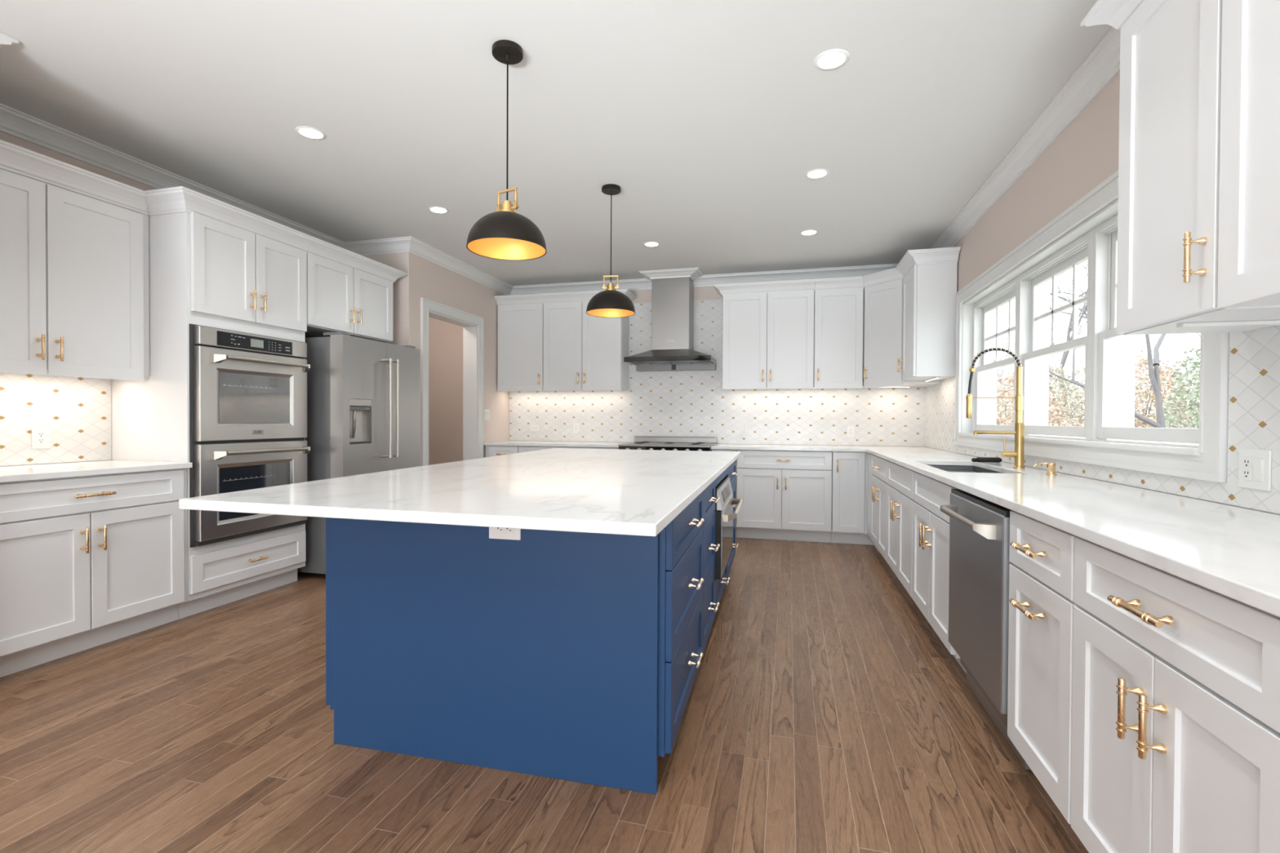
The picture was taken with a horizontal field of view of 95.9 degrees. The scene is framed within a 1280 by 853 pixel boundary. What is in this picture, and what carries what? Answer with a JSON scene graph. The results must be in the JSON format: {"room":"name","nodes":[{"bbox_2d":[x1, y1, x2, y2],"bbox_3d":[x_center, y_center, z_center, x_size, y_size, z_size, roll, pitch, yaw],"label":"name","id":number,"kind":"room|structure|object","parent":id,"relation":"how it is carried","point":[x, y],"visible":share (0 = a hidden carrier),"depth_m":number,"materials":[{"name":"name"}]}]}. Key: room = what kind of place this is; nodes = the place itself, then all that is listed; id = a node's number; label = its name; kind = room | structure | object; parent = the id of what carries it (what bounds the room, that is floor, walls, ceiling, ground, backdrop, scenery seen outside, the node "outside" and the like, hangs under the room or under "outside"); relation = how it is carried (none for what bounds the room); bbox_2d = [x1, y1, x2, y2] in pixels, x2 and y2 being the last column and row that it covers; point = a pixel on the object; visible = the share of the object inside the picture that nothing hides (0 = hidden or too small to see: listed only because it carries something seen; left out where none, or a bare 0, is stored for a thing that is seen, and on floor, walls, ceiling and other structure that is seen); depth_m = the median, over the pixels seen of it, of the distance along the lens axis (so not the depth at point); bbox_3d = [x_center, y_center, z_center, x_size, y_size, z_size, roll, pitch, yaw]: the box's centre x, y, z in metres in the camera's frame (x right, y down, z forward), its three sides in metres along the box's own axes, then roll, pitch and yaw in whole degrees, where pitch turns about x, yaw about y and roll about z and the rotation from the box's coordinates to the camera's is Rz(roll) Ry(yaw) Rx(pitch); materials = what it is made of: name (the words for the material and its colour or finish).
{"room":"kitchen","nodes":[
{"label":"kitchen","id":0,"kind":"room"},
{"bbox_2d":[0,131,157,466],"bbox_3d":[-3.125,-0.262,3.935,0.120,2.750,3.070,0,1,14],"label":"wall","id":1,"kind":"structure","parent":0,"point":[3,136],"depth_m":3.28,"materials":[{"name":"beige paint"}]},
{"bbox_2d":[31,426,48,448],"bbox_3d":[-3.257,0.061,3.139,0.008,0.118,0.075,0,1,14],"label":"power outlet","id":2,"kind":"object","parent":1,"relation":"attached to","point":[40,435],"visible":1,"depth_m":3.13,"materials":[{"name":"white plastic"}]},
{"bbox_2d":[36,431,44,444],"bbox_3d":[-3.256,0.061,3.138,0.003,0.067,0.033,0,1,14],"label":"receptacle","id":3,"kind":"object","parent":2,"relation":"attached to","point":[40,435],"depth_m":3.14,"materials":[{"name":"white plastic"}]},
{"bbox_2d":[0,372,111,466],"bbox_3d":[-3.299,-0.047,3.008,0.008,0.502,0.955,0,1,14],"label":"backsplash","id":4,"kind":"structure","parent":1,"relation":"attached to","point":[76,411],"depth_m":3.21,"materials":[{"name":"tile"}]},
{"bbox_2d":[0,139,149,381],"bbox_3d":[-3.097,-0.795,2.953,0.408,1.070,0.948,0,1,14],"label":"upper cabinet","id":5,"kind":"object","parent":1,"relation":"attached to","point":[74,280],"visible":1,"depth_m":2.99,"materials":[{"name":"white paint"}]},
{"bbox_2d":[305,237,408,342],"bbox_3d":[-2.505,-1.039,4.683,0.685,0.616,1.023,0,1,14],"label":"upper cabinet","id":6,"kind":"object","parent":1,"relation":"attached to","point":[352,293],"visible":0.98,"depth_m":4.50,"materials":[{"name":"white paint"}]},
{"bbox_2d":[362,252,509,457],"bbox_3d":[-2.144,-0.282,6.126,0.688,2.750,1.903,0,1,14],"label":"wall","id":7,"kind":"structure","parent":0,"point":[427,279],"depth_m":5.74,"materials":[{"name":"beige paint"}]},
{"bbox_2d":[420,297,484,466],"bbox_3d":[-1.938,-0.043,5.823,0.186,2.280,1.085,0,1,14],"label":"door frame","id":8,"kind":"structure","parent":7,"relation":"in","point":[473,325],"depth_m":6.23,"materials":[{"name":"white paint"}]},
{"bbox_2d":[484,409,489,420],"bbox_3d":[-1.704,-0.130,6.436,0.012,0.118,0.115,0,1,14],"label":"light switch","id":9,"kind":"object","parent":7,"relation":"attached to","point":[486,412],"visible":1,"depth_m":6.43,"materials":[{"name":"white plastic"}]},
{"bbox_2d":[0,26,1120,295],"bbox_3d":[-0.937,-1.547,1.549,5.286,0.104,10.142,0,1,14],"label":"trim","id":10,"kind":"structure","parent":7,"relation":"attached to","point":[1101,66],"depth_m":3.64,"materials":[{"name":"white paint"}]},
{"bbox_2d":[0,528,1088,852],"bbox_3d":[-1.438,1.206,1.673,6.800,0.120,10.500,0,1,14],"label":"floor","id":11,"kind":"structure","parent":0,"point":[824,712],"depth_m":2.00,"materials":[{"name":"brown wood"}]},
{"bbox_2d":[0,467,187,677],"bbox_3d":[-2.975,0.683,2.936,0.646,0.884,0.946,0,1,14],"label":"base cabinet","id":12,"kind":"object","parent":11,"relation":"on","point":[86,562],"visible":0.99,"depth_m":2.84,"materials":[{"name":"white paint"}]},
{"bbox_2d":[0,460,192,482],"bbox_3d":[-2.995,0.224,2.932,0.635,0.030,0.956,0,1,14],"label":"countertop","id":13,"kind":"structure","parent":12,"relation":"on","point":[58,470],"depth_m":2.94,"materials":[{"name":"white stone"}]},
{"bbox_2d":[111,186,315,619],"bbox_3d":[-2.753,-0.111,3.745,0.685,2.454,0.933,0,1,14],"label":"tall cabinet","id":14,"kind":"object","parent":11,"relation":"on","point":[213,262],"visible":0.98,"depth_m":3.45,"materials":[{"name":"white paint"}]},
{"bbox_2d":[189,323,310,547],"bbox_3d":[-2.687,0.049,3.779,0.634,1.294,0.814,0,1,14],"label":"double wall oven","id":15,"kind":"object","parent":14,"relation":"in","point":[248,391],"visible":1,"depth_m":3.61,"materials":[{"name":"silver metal"}]},
{"bbox_2d":[297,332,420,577],"bbox_3d":[-2.351,0.211,4.644,0.898,1.792,0.890,0,1,14],"label":"refrigerator","id":16,"kind":"object","parent":11,"relation":"on","point":[363,395],"visible":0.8,"depth_m":4.27,"materials":[{"name":"grey metal"}]},
{"bbox_2d":[349,405,369,410],"bbox_3d":[-2.115,-0.135,4.305,0.058,0.034,0.224,0,1,14],"label":"control panel","id":17,"kind":"object","parent":16,"relation":"attached to","point":[351,407],"depth_m":4.30,"materials":[{"name":"grey metal"}]},
{"bbox_2d":[485,445,519,457],"bbox_3d":[-1.453,0.649,6.588,0.403,0.884,0.645,0,1,14],"label":"base cabinet","id":18,"kind":"object","parent":11,"relation":"on","point":[491,451],"visible":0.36,"depth_m":6.32,"materials":[{"name":"white paint"}]},
{"bbox_2d":[325,459,743,794],"bbox_3d":[-0.150,0.688,3.298,1.391,0.892,2.818,0,1,13],"label":"kitchen island","id":19,"kind":"object","parent":11,"relation":"on","point":[566,655],"depth_m":1.94,"materials":[{"name":"blue paint"}]},
{"bbox_2d":[178,448,740,536],"bbox_3d":[-0.354,0.225,3.204,1.672,0.030,3.354,0,1,14],"label":"island countertop","id":20,"kind":"structure","parent":19,"relation":"on","point":[616,491],"depth_m":1.92,"materials":[{"name":"white stone"}]},
{"bbox_2d":[488,527,520,540],"bbox_3d":[-0.448,0.336,1.913,0.114,0.075,0.008,0,1,14],"label":"power outlet","id":21,"kind":"object","parent":19,"relation":"attached to","point":[501,533],"visible":0.56,"depth_m":1.91,"materials":[{"name":"white plastic"}]},
{"bbox_2d":[494,527,513,533],"bbox_3d":[-0.449,0.337,1.911,0.067,0.033,0.003,0,1,13],"label":"receptacle","id":22,"kind":"object","parent":21,"relation":"attached to","point":[497,530],"depth_m":1.91,"materials":[{"name":"grey plastic"}]},
{"bbox_2d":[518,445,599,453],"bbox_3d":[-0.812,0.654,6.423,0.916,0.884,0.646,0,1,14],"label":"base cabinet","id":23,"kind":"object","parent":11,"relation":"on","point":[521,448],"visible":0.02,"depth_m":6.21,"materials":[{"name":"white paint"}]},
{"bbox_2d":[483,440,626,447],"bbox_3d":[-0.895,0.194,6.463,1.565,0.030,0.635,0,1,14],"label":"countertop","id":24,"kind":"structure","parent":23,"relation":"on","point":[531,443],"depth_m":6.23,"materials":[{"name":"white stone"}]},
{"bbox_2d":[599,447,618,448],"bbox_3d":[-0.253,0.658,6.303,0.224,0.884,0.600,0,1,14],"label":"base cabinet","id":25,"kind":"object","parent":11,"relation":"on","point":[599,447],"visible":0.08,"depth_m":6.02,"materials":[{"name":"white paint"}]},
{"bbox_2d":[617,435,717,451],"bbox_3d":[0.305,0.609,6.096,0.940,0.992,0.712,0,1,14],"label":"range","id":26,"kind":"object","parent":11,"relation":"on","point":[641,442],"visible":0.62,"depth_m":6.04,"materials":[{"name":"silver metal"}]},
{"bbox_2d":[617,441,717,448],"bbox_3d":[0.314,0.192,6.118,0.940,0.026,0.658,0,1,14],"label":"cooktop","id":27,"kind":"object","parent":26,"relation":"in","point":[634,444],"depth_m":5.88,"materials":[{"name":"silver metal"}]},
{"bbox_2d":[711,448,737,537],"bbox_3d":[0.900,0.667,6.007,0.245,0.884,0.600,0,1,14],"label":"base cabinet","id":28,"kind":"object","parent":11,"relation":"on","point":[713,450],"visible":0.18,"depth_m":5.72,"materials":[{"name":"white paint"}]},
{"bbox_2d":[736,449,832,542],"bbox_3d":[1.451,0.671,5.842,0.896,0.884,0.645,0,1,14],"label":"base cabinet","id":29,"kind":"object","parent":11,"relation":"on","point":[786,495],"visible":1,"depth_m":5.58,"materials":[{"name":"white paint"}]},
{"bbox_2d":[831,451,879,552],"bbox_3d":[2.309,0.679,5.525,0.918,0.884,0.838,0,1,14],"label":"base cabinet","id":30,"kind":"object","parent":11,"relation":"on","point":[851,473],"visible":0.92,"depth_m":5.43,"materials":[{"name":"white paint"}]},
{"bbox_2d":[870,454,888,560],"bbox_3d":[2.217,0.688,4.660,0.645,0.884,0.878,0,1,14],"label":"base cabinet","id":31,"kind":"object","parent":11,"relation":"on","point":[878,511],"visible":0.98,"depth_m":4.67,"materials":[{"name":"white paint"}]},
{"bbox_2d":[911,471,966,674],"bbox_3d":[1.774,0.705,2.937,0.645,0.884,0.856,0,1,14],"label":"base cabinet","id":32,"kind":"object","parent":11,"relation":"on","point":[931,526],"visible":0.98,"depth_m":2.95,"materials":[{"name":"white paint"}]},
{"bbox_2d":[886,461,995,597],"bbox_3d":[1.994,0.697,3.793,0.645,0.884,0.906,0,1,14],"label":"base cabinet","id":33,"kind":"object","parent":11,"relation":"on","point":[900,478],"visible":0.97,"depth_m":3.80,"materials":[{"name":"white paint"}]},
{"bbox_2d":[711,444,1279,617],"bbox_3d":[1.201,0.238,3.489,2.081,0.030,5.352,0,1,14],"label":"countertop","id":34,"kind":"structure","parent":33,"relation":"on","point":[1233,552],"depth_m":1.57,"materials":[{"name":"white stone"}]},
{"bbox_2d":[928,465,1002,473],"bbox_3d":[1.860,0.372,3.338,0.387,0.224,0.939,0,1,14],"label":"sink","id":35,"kind":"object","parent":34,"relation":"in","point":[974,468],"visible":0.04,"depth_m":3.75,"materials":[{"name":"grey metal"}]},
{"bbox_2d":[944,470,977,472],"bbox_3d":[1.953,0.287,3.696,0.339,0.010,0.145,0,1,14],"label":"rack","id":36,"kind":"object","parent":35,"relation":"in","point":[962,471],"visible":0.3,"depth_m":3.65,"materials":[{"name":"grey metal"}]},
{"bbox_2d":[971,457,1002,462],"bbox_3d":[2.169,0.209,3.614,0.165,0.032,0.051,0,1,6],"label":"scrub brush","id":37,"kind":"object","parent":34,"relation":"on","point":[989,460],"visible":1,"depth_m":3.60,"materials":[{"name":"black plastic"}]},
{"bbox_2d":[965,346,1024,467],"bbox_3d":[2.002,-0.110,3.255,0.298,0.677,0.054,0,1,14],"label":"kitchen faucet","id":38,"kind":"object","parent":34,"relation":"on","point":[1018,454],"visible":1,"depth_m":3.22,"materials":[{"name":"gold metal"}]},
{"bbox_2d":[1033,462,1057,475],"bbox_3d":[1.967,0.204,2.806,0.099,0.058,0.045,0,1,14],"label":"soap dispenser","id":39,"kind":"object","parent":34,"relation":"on","point":[1051,467],"visible":1,"depth_m":2.79,"materials":[{"name":"gold metal"}]},
{"bbox_2d":[940,488,1030,769],"bbox_3d":[1.558,0.719,2.197,0.666,0.872,0.662,0,1,14],"label":"dishwasher","id":40,"kind":"object","parent":11,"relation":"on","point":[980,527],"visible":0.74,"depth_m":2.16,"materials":[{"name":"grey metal"}]},
{"bbox_2d":[1007,511,1078,824],"bbox_3d":[1.442,0.718,1.645,0.646,0.884,0.444,0,1,14],"label":"base cabinet","id":41,"kind":"object","parent":11,"relation":"on","point":[1042,571],"visible":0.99,"depth_m":1.67,"materials":[{"name":"white paint"}]},
{"bbox_2d":[1071,537,1279,852],"bbox_3d":[1.300,0.724,1.096,0.646,0.884,0.684,0,1,14],"label":"base cabinet","id":42,"kind":"object","parent":11,"relation":"on","point":[1175,708],"visible":1,"depth_m":1.11,"materials":[{"name":"white paint"}]},
{"bbox_2d":[0,0,1111,285],"bbox_3d":[-1.424,-1.663,1.640,6.800,0.120,10.500,0,1,14],"label":"ceiling","id":43,"kind":"structure","parent":0,"point":[709,118],"depth_m":2.92,"materials":[{"name":"white paint"}]},
{"bbox_2d":[294,125,326,139],"bbox_3d":[-1.819,-1.620,3.192,0.152,0.004,0.152,0,1,14],"label":"recessed light","id":44,"kind":"object","parent":43,"relation":"in","point":[308,132],"visible":1,"depth_m":3.18,"materials":[{"name":"white plastic"}]},
{"bbox_2d":[427,206,448,213],"bbox_3d":[-1.520,-1.632,4.355,0.152,0.004,0.152,0,1,14],"label":"recessed light","id":45,"kind":"object","parent":43,"relation":"in","point":[439,210],"visible":1,"depth_m":4.35,"materials":[{"name":"white plastic"}]},
{"bbox_2d":[466,40,546,260],"bbox_3d":[-0.567,-1.182,2.468,0.335,0.851,0.335,1,1,28],"label":"pendant lamp","id":46,"kind":"object","parent":43,"relation":"hanging from","point":[504,233],"visible":1,"depth_m":2.45,"materials":[{"name":"black metal"}]},
{"bbox_2d":[586,183,635,317],"bbox_3d":[-0.197,-1.197,3.929,0.335,0.851,0.335,0,1,6],"label":"pendant lamp","id":47,"kind":"object","parent":43,"relation":"hanging from","point":[609,303],"visible":1,"depth_m":3.87,"materials":[{"name":"black metal"}]},
{"bbox_2d":[643,241,659,246],"bbox_3d":[0.104,-1.633,5.177,0.152,0.004,0.152,0,1,14],"label":"recessed light","id":48,"kind":"object","parent":43,"relation":"in","point":[647,243],"visible":1,"depth_m":5.18,"materials":[{"name":"white plastic"}]},
{"bbox_2d":[800,229,818,235],"bbox_3d":[1.415,-1.623,4.835,0.152,0.004,0.152,0,1,14],"label":"recessed light","id":49,"kind":"object","parent":43,"relation":"in","point":[809,232],"visible":1,"depth_m":4.82,"materials":[{"name":"white plastic"}]},
{"bbox_2d":[804,168,829,178],"bbox_3d":[1.130,-1.612,3.685,0.152,0.004,0.152,0,1,14],"label":"recessed light","id":50,"kind":"object","parent":43,"relation":"in","point":[820,172],"visible":1,"depth_m":3.68,"materials":[{"name":"white plastic"}]},
{"bbox_2d":[813,48,849,70],"bbox_3d":[0.836,-1.600,2.523,0.152,0.004,0.152,0,1,14],"label":"recessed light","id":51,"kind":"object","parent":43,"relation":"in","point":[833,59],"visible":1,"depth_m":2.52,"materials":[{"name":"white plastic"}]},
{"bbox_2d":[428,286,888,465],"bbox_3d":[0.048,-0.277,6.607,6.300,2.750,0.120,0,1,14],"label":"wall","id":52,"kind":"structure","parent":0,"point":[445,339],"depth_m":7.17,"materials":[{"name":"beige paint"}]},
{"bbox_2d":[493,293,543,391],"bbox_3d":[-1.339,-0.944,6.689,0.570,1.082,0.382,0,1,14],"label":"upper cabinet","id":53,"kind":"object","parent":52,"relation":"attached to","point":[520,317],"visible":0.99,"depth_m":6.57,"materials":[{"name":"white paint"}]},
{"bbox_2d":[530,425,539,431],"bbox_3d":[-1.250,0.019,6.869,0.118,0.075,0.008,0,1,14],"label":"power outlet","id":54,"kind":"object","parent":52,"relation":"attached to","point":[533,428],"visible":1,"depth_m":6.87,"materials":[{"name":"white plastic"}]},
{"bbox_2d":[573,422,579,433],"bbox_3d":[-0.746,0.018,6.739,0.075,0.118,0.008,0,1,14],"label":"power outlet","id":55,"kind":"object","parent":52,"relation":"attached to","point":[575,425],"visible":1,"depth_m":6.74,"materials":[{"name":"white plastic"}]},
{"bbox_2d":[540,288,636,391],"bbox_3d":[-0.574,-0.939,6.492,1.008,1.082,0.382,0,1,14],"label":"upper cabinet","id":56,"kind":"object","parent":52,"relation":"attached to","point":[583,351],"visible":0.97,"depth_m":6.39,"materials":[{"name":"white paint"}]},
{"bbox_2d":[623,267,715,371],"bbox_3d":[0.337,-1.131,6.207,0.921,1.026,0.476,0,1,14],"label":"range hood","id":57,"kind":"object","parent":52,"relation":"attached to","point":[673,290],"visible":1,"depth_m":6.15,"materials":[{"name":"silver metal"}]},
{"bbox_2d":[509,299,924,446],"bbox_3d":[0.654,-0.603,6.382,4.595,1.577,0.008,0,1,14],"label":"backsplash","id":58,"kind":"structure","parent":52,"relation":"attached to","point":[671,403],"depth_m":6.35,"materials":[{"name":"tile"}]},
{"bbox_2d":[740,424,747,435],"bbox_3d":[1.130,0.035,6.257,0.075,0.118,0.008,0,1,14],"label":"power outlet","id":59,"kind":"object","parent":52,"relation":"attached to","point":[744,430],"visible":1,"depth_m":6.25,"materials":[{"name":"white plastic"}]},
{"bbox_2d":[713,278,814,389],"bbox_3d":[1.285,-0.924,6.014,1.004,1.082,0.382,0,1,14],"label":"upper cabinet","id":60,"kind":"object","parent":52,"relation":"attached to","point":[768,326],"visible":1,"depth_m":5.88,"materials":[{"name":"white paint"}]},
{"bbox_2d":[813,275,864,388],"bbox_3d":[2.000,-0.919,5.830,0.470,1.082,0.382,0,1,14],"label":"upper cabinet","id":61,"kind":"object","parent":52,"relation":"attached to","point":[838,307],"visible":0.98,"depth_m":5.71,"materials":[{"name":"white paint"}]},
{"bbox_2d":[846,426,854,437],"bbox_3d":[2.183,0.053,5.987,0.075,0.118,0.008,0,1,14],"label":"power outlet","id":62,"kind":"object","parent":52,"relation":"attached to","point":[850,429],"visible":1,"depth_m":5.98,"materials":[{"name":"white plastic"}]},
{"bbox_2d":[848,428,852,435],"bbox_3d":[2.182,0.053,5.985,0.033,0.067,0.003,0,1,14],"label":"receptacle","id":63,"kind":"object","parent":62,"relation":"attached to","point":[850,429],"depth_m":5.98,"materials":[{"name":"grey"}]},
{"bbox_2d":[862,267,940,388],"bbox_3d":[2.476,-0.914,5.575,0.651,1.082,0.636,0,1,14],"label":"upper cabinet","id":64,"kind":"object","parent":52,"relation":"attached to","point":[882,322],"visible":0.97,"depth_m":5.47,"materials":[{"name":"white paint"}]},
{"bbox_2d":[883,386,910,387],"bbox_3d":[2.504,-0.393,5.713,0.300,0.013,0.022,0,1,14],"label":"light","id":65,"kind":"object","parent":64,"relation":"attached to","point":[899,386],"visible":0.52,"depth_m":5.69,"materials":[{"name":"white plastic"}]},
{"bbox_2d":[883,386,909,387],"bbox_3d":[2.504,-0.388,5.713,0.292,0.002,0.014,0,1,14],"label":"diffuser","id":66,"kind":"object","parent":65,"relation":"attached to","point":[883,387],"depth_m":5.70,"materials":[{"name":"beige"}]},
{"bbox_2d":[925,71,1278,514],"bbox_3d":[1.717,-0.204,0.875,0.212,2.750,10.153,0,1,14],"label":"wall","id":67,"kind":"structure","parent":0,"point":[1085,154],"depth_m":3.06,"materials":[{"name":"beige paint"}]},
{"bbox_2d":[895,246,960,380],"bbox_3d":[2.457,-0.932,4.981,0.391,1.031,0.598,0,1,14],"label":"upper cabinet","id":68,"kind":"object","parent":67,"relation":"attached to","point":[929,275],"visible":1,"depth_m":4.78,"materials":[{"name":"white paint"}]},
{"bbox_2d":[924,377,938,381],"bbox_3d":[2.529,-0.410,5.004,0.022,0.013,0.400,0,1,14],"label":"light","id":69,"kind":"object","parent":68,"relation":"attached to","point":[934,378],"visible":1,"depth_m":4.97,"materials":[{"name":"white plastic"}]},
{"bbox_2d":[971,276,1017,435],"bbox_3d":[2.599,-0.436,4.103,0.175,1.046,0.926,0,1,14],"label":"window","id":70,"kind":"structure","parent":67,"relation":"in","point":[986,334],"depth_m":4.47,"materials":[{"name":"white paint"}]},
{"bbox_2d":[1017,229,1092,440],"bbox_3d":[2.369,-0.428,3.206,0.175,1.046,0.926,0,1,14],"label":"window","id":71,"kind":"structure","parent":67,"relation":"in","point":[1033,313],"depth_m":3.46,"materials":[{"name":"white paint"}]},
{"bbox_2d":[954,169,1229,482],"bbox_3d":[2.236,-0.454,3.244,0.101,1.230,2.985,0,1,14],"label":"trim","id":72,"kind":"structure","parent":67,"relation":"attached to","point":[1209,461],"depth_m":2.61,"materials":[{"name":"white paint"}]},
{"bbox_2d":[924,325,1279,514],"bbox_3d":[2.207,-0.122,3.223,0.008,0.702,5.345,0,1,14],"label":"backsplash","id":73,"kind":"structure","parent":67,"relation":"attached to","point":[1254,366],"depth_m":1.78,"materials":[{"name":"tile"}]},
{"bbox_2d":[1088,213,1199,448],"bbox_3d":[2.138,-0.419,2.311,0.175,1.046,0.923,0,1,14],"label":"window","id":74,"kind":"structure","parent":67,"relation":"in","point":[1113,355],"depth_m":2.71,"materials":[{"name":"white paint"}]},
{"bbox_2d":[1080,0,1279,335],"bbox_3d":[1.590,-0.812,1.621,0.397,1.053,0.532,0,1,14],"label":"upper cabinet","id":75,"kind":"object","parent":67,"relation":"attached to","point":[1171,50],"visible":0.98,"depth_m":1.60,"materials":[{"name":"white paint"}]},
{"bbox_2d":[1176,320,1279,328],"bbox_3d":[1.625,-0.279,1.572,0.260,0.010,0.030,0,1,14],"label":"light","id":76,"kind":"object","parent":75,"relation":"attached to","point":[1269,322],"visible":1,"depth_m":1.57,"materials":[{"name":"white plastic"}]},
{"bbox_2d":[1217,0,1279,308],"bbox_3d":[1.467,-0.807,1.141,0.397,1.053,0.456,0,1,14],"label":"upper cabinet","id":77,"kind":"object","parent":67,"relation":"attached to","point":[1249,244],"visible":1,"depth_m":1.31,"materials":[{"name":"white paint"}]},
{"bbox_2d":[1238,448,1271,491],"bbox_3d":[1.802,0.126,1.698,0.012,0.118,0.117,0,1,14],"label":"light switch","id":78,"kind":"object","parent":67,"relation":"attached to","point":[1255,464],"visible":1,"depth_m":1.69,"materials":[{"name":"white plastic"}]},
{"bbox_2d":[1242,457,1251,479],"bbox_3d":[1.808,0.125,1.720,0.003,0.067,0.033,0,1,14],"label":"receptacle","id":79,"kind":"object","parent":78,"relation":"attached to","point":[1246,461],"depth_m":1.72,"materials":[{"name":"white plastic"}]},
{"bbox_2d":[1253,457,1264,481],"bbox_3d":[1.794,0.126,1.676,0.008,0.067,0.033,0,1,14],"label":"switch","id":80,"kind":"object","parent":78,"relation":"attached to","point":[1258,463],"depth_m":1.67,"materials":[{"name":"white plastic"}]},
{"label":"outside","id":81,"kind":"structure","parent":0,"visible":0},
{"bbox_3d":[20.807,0.274,14.272,30.000,3.172,50.000,0,1,14],"label":"lawn","id":82,"kind":"structure","parent":81,"visible":0},
{"bbox_2d":[996,411,1011,425],"bbox_3d":[5.814,0.621,10.489,2.004,2.420,1.900,0,1,14],"label":"bush","id":83,"kind":"object","parent":82,"relation":"on","point":[1001,422],"visible":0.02,"depth_m":10.22,"materials":[{"name":"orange plant"}]},
{"bbox_2d":[996,335,1065,394],"bbox_3d":[10.244,-0.750,16.939,3.674,4.336,2.566,0,1,-33],"label":"tree","id":84,"kind":"object","parent":82,"relation":"on","point":[1006,355],"visible":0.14,"depth_m":16.95,"materials":[{"name":"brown plant"}]},
{"bbox_2d":[996,369,1071,426],"bbox_3d":[8.793,0.157,13.957,2.877,3.096,2.796,0,1,14],"label":"bush","id":85,"kind":"object","parent":82,"relation":"on","point":[1007,401],"visible":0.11,"depth_m":13.39,"materials":[{"name":"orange plant"}]},
{"bbox_2d":[998,363,1084,426],"bbox_3d":[11.639,-0.347,16.842,2.259,3.570,2.101,0,1,14],"label":"bush","id":86,"kind":"object","parent":82,"relation":"on","point":[1060,384],"visible":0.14,"depth_m":16.34,"materials":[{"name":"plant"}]},
{"bbox_2d":[1000,262,1087,422],"bbox_3d":[14.974,-2.871,19.068,3.294,8.070,4.833,0,1,-7],"label":"tree","id":87,"kind":"object","parent":82,"relation":"on","point":[1064,356],"visible":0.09,"depth_m":18.96,"materials":[{"name":"grey plant"}]},
{"bbox_2d":[1048,417,1084,426],"bbox_3d":[8.638,0.760,11.538,2.033,1.865,1.961,0,1,14],"label":"bush","id":88,"kind":"object","parent":82,"relation":"on","point":[1080,421],"visible":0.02,"depth_m":11.58,"materials":[{"name":"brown plant"}]},
{"bbox_2d":[1049,260,1088,319],"bbox_3d":[18.481,-4.183,23.959,5.941,9.828,6.188,0,1,14],"label":"tree","id":89,"kind":"object","parent":82,"relation":"on","point":[1051,293],"visible":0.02,"depth_m":24.13,"materials":[{"name":"grey plant"}]},
{"bbox_2d":[1000,263,1165,427],"bbox_3d":[9.905,-1.955,11.833,5.550,6.483,4.004,0,1,-16],"label":"tree","id":90,"kind":"object","parent":82,"relation":"on","point":[1153,375],"visible":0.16,"depth_m":11.51,"materials":[{"name":"grey plant"}]},
{"bbox_2d":[996,350,1199,428],"bbox_3d":[19.376,-0.688,26.499,15.623,5.355,6.790,1,1,38],"label":"hedge","id":91,"kind":"object","parent":82,"relation":"on","point":[1077,371],"visible":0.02,"depth_m":24.58,"materials":[{"name":"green plant"}]},
{"bbox_2d":[1076,352,1192,428],"bbox_3d":[14.257,-0.500,16.736,2.621,3.322,2.510,1,1,33],"label":"bush","id":92,"kind":"object","parent":82,"relation":"on","point":[1144,361],"visible":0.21,"depth_m":16.09,"materials":[{"name":"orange plant"}]},
{"bbox_2d":[1163,346,1199,428],"bbox_3d":[12.285,-0.347,11.725,2.449,3.652,2.315,0,1,14],"label":"bush","id":93,"kind":"object","parent":82,"relation":"on","point":[1194,366],"visible":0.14,"depth_m":12.29,"materials":[{"name":"green plant"}]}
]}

